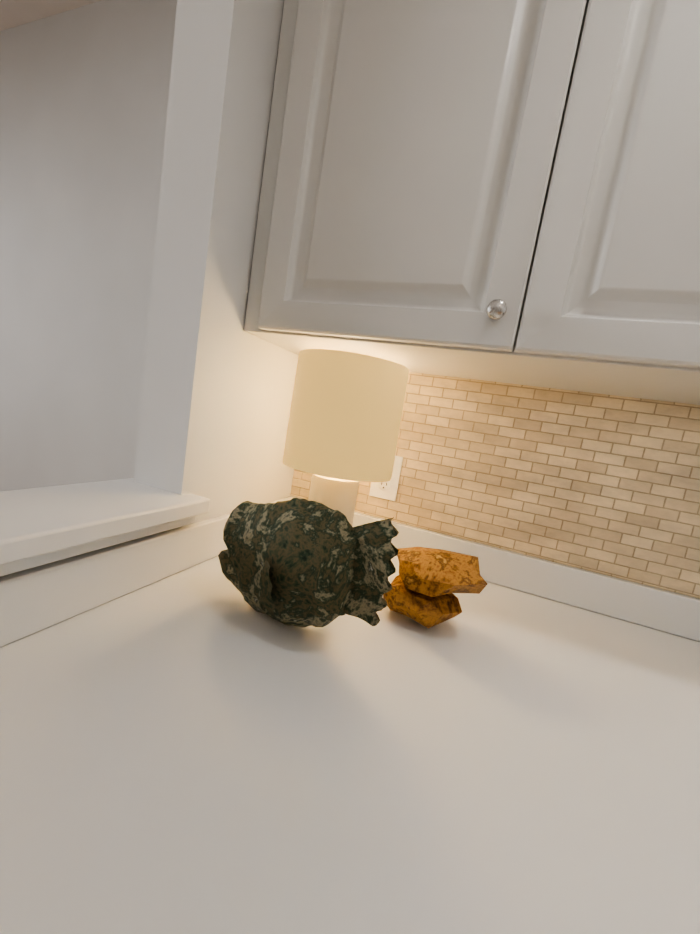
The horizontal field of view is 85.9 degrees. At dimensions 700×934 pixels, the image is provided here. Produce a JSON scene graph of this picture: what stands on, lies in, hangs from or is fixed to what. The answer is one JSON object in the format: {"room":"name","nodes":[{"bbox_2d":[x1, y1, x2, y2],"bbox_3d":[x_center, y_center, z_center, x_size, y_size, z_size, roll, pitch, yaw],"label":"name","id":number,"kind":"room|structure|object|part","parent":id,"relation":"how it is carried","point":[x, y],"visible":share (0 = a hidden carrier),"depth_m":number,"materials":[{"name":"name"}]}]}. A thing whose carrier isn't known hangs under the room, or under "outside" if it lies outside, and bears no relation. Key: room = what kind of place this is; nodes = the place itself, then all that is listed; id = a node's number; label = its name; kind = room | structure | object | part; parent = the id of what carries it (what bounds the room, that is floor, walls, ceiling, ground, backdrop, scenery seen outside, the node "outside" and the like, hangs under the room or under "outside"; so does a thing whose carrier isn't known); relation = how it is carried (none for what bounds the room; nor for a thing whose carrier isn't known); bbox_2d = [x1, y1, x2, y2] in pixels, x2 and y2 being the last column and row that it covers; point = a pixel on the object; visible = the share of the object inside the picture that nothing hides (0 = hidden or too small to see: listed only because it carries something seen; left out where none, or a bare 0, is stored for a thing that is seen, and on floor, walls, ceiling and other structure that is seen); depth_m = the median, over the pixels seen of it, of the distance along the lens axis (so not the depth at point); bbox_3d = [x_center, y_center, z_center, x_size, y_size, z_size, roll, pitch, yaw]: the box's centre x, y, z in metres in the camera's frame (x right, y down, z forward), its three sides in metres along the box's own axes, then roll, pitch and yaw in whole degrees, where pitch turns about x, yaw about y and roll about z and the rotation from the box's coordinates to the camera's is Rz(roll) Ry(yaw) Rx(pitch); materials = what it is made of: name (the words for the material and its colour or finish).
{"room":"kitchen","nodes":[
{"label":"kitchen","id":0,"kind":"room"},
{"bbox_2d":[0,0,100,30],"bbox_3d":[0.389,-1.446,0.399,7.305,0.440,0.730,12,8,19],"label":"ceiling","id":1,"kind":"structure","parent":0,"point":[14,13],"depth_m":1.30,"materials":[{"name":"paint"}]},
{"bbox_2d":[134,0,298,522],"bbox_3d":[-1.104,-0.143,-1.452,0.120,2.800,5.400,12,8,19],"label":"wall","id":2,"kind":"structure","parent":0,"point":[217,391],"depth_m":0.68,"materials":[{"name":"paint"}]},
{"bbox_2d":[0,478,209,576],"bbox_3d":[-0.882,0.163,-0.675,0.195,0.052,3.030,12,8,19],"label":"window sill","id":3,"kind":"structure","parent":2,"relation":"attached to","point":[40,526],"depth_m":0.54,"materials":[{"name":"white paint"}]},
{"bbox_2d":[0,0,698,598],"bbox_3d":[0.335,-0.268,0.943,7.505,2.900,0.100,12,8,19],"label":"wall","id":4,"kind":"structure","parent":0,"point":[84,92],"depth_m":1.34,"materials":[{"name":"paint"}]},
{"bbox_2d":[244,0,599,383],"bbox_3d":[0.133,-0.616,0.763,0.511,0.778,0.330,12,8,19],"label":"upper cabinet","id":5,"kind":"object","parent":4,"relation":"attached to","point":[504,191],"depth_m":0.61,"materials":[{"name":"white wood"}]},
{"bbox_2d":[290,372,699,598],"bbox_3d":[1.458,0.227,0.499,3.466,0.395,0.001,12,8,19],"label":"tile backsplash","id":6,"kind":"structure","parent":4,"relation":"attached to","point":[605,484],"depth_m":0.85,"materials":[{"name":"beige tile"}]},
{"bbox_2d":[369,456,402,500],"bbox_3d":[0.094,0.025,0.988,0.072,0.118,0.008,12,8,19],"label":"electrical outlet plate","id":7,"kind":"object","parent":6,"relation":"attached to","point":[387,490],"visible":0.52,"depth_m":0.98,"materials":[{"name":"plastic"}]},
{"bbox_2d":[512,0,699,404],"bbox_3d":[0.874,-0.460,0.497,1.095,0.778,0.330,12,8,19],"label":"upper cabinet","id":8,"kind":"object","parent":4,"relation":"attached to","point":[616,312],"depth_m":0.52,"materials":[{"name":"white wood"}]},
{"bbox_3d":[1.516,1.059,0.184,2.826,0.872,0.663,12,8,19],"label":"base cabinet","id":9,"kind":"object","parent":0,"visible":0},
{"bbox_2d":[0,496,699,933],"bbox_3d":[-0.451,0.389,-0.549,0.690,0.269,3.316,12,8,19],"label":"countertop","id":10,"kind":"structure","parent":9,"relation":"on","point":[192,740],"depth_m":0.37,"materials":[{"name":"white stone"}]},
{"bbox_2d":[218,498,398,626],"bbox_3d":[-0.071,0.142,0.570,0.294,0.212,0.150,14,8,30],"label":"fish sculpture","id":11,"kind":"object","parent":10,"relation":"on","point":[302,562],"visible":1,"depth_m":0.52,"materials":[{"name":"stone"}]},
{"bbox_2d":[283,349,408,524],"bbox_3d":[-0.027,-0.009,0.859,0.249,0.454,0.249,12,8,19],"label":"table lamp","id":12,"kind":"object","parent":10,"relation":"on","point":[340,495],"depth_m":0.74,"materials":[{"name":"fabric"}]},
{"bbox_3d":[-0.010,-0.112,0.845,0.249,0.242,0.249,12,8,19],"label":"table lamp shade","id":13,"kind":"part","parent":12,"relation":"part of","materials":[{"name":"beige fabric"}]},
{"bbox_2d":[383,547,486,628],"bbox_3d":[0.148,0.203,0.659,0.164,0.122,0.127,12,8,19],"label":"rock","id":14,"kind":"object","parent":10,"relation":"on","point":[426,583],"visible":0.96,"depth_m":0.63,"materials":[{"name":"orange stone"}]},
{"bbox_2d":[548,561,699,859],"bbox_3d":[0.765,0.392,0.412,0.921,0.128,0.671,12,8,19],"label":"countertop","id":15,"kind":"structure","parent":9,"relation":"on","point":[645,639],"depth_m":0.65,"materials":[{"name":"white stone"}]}
]}

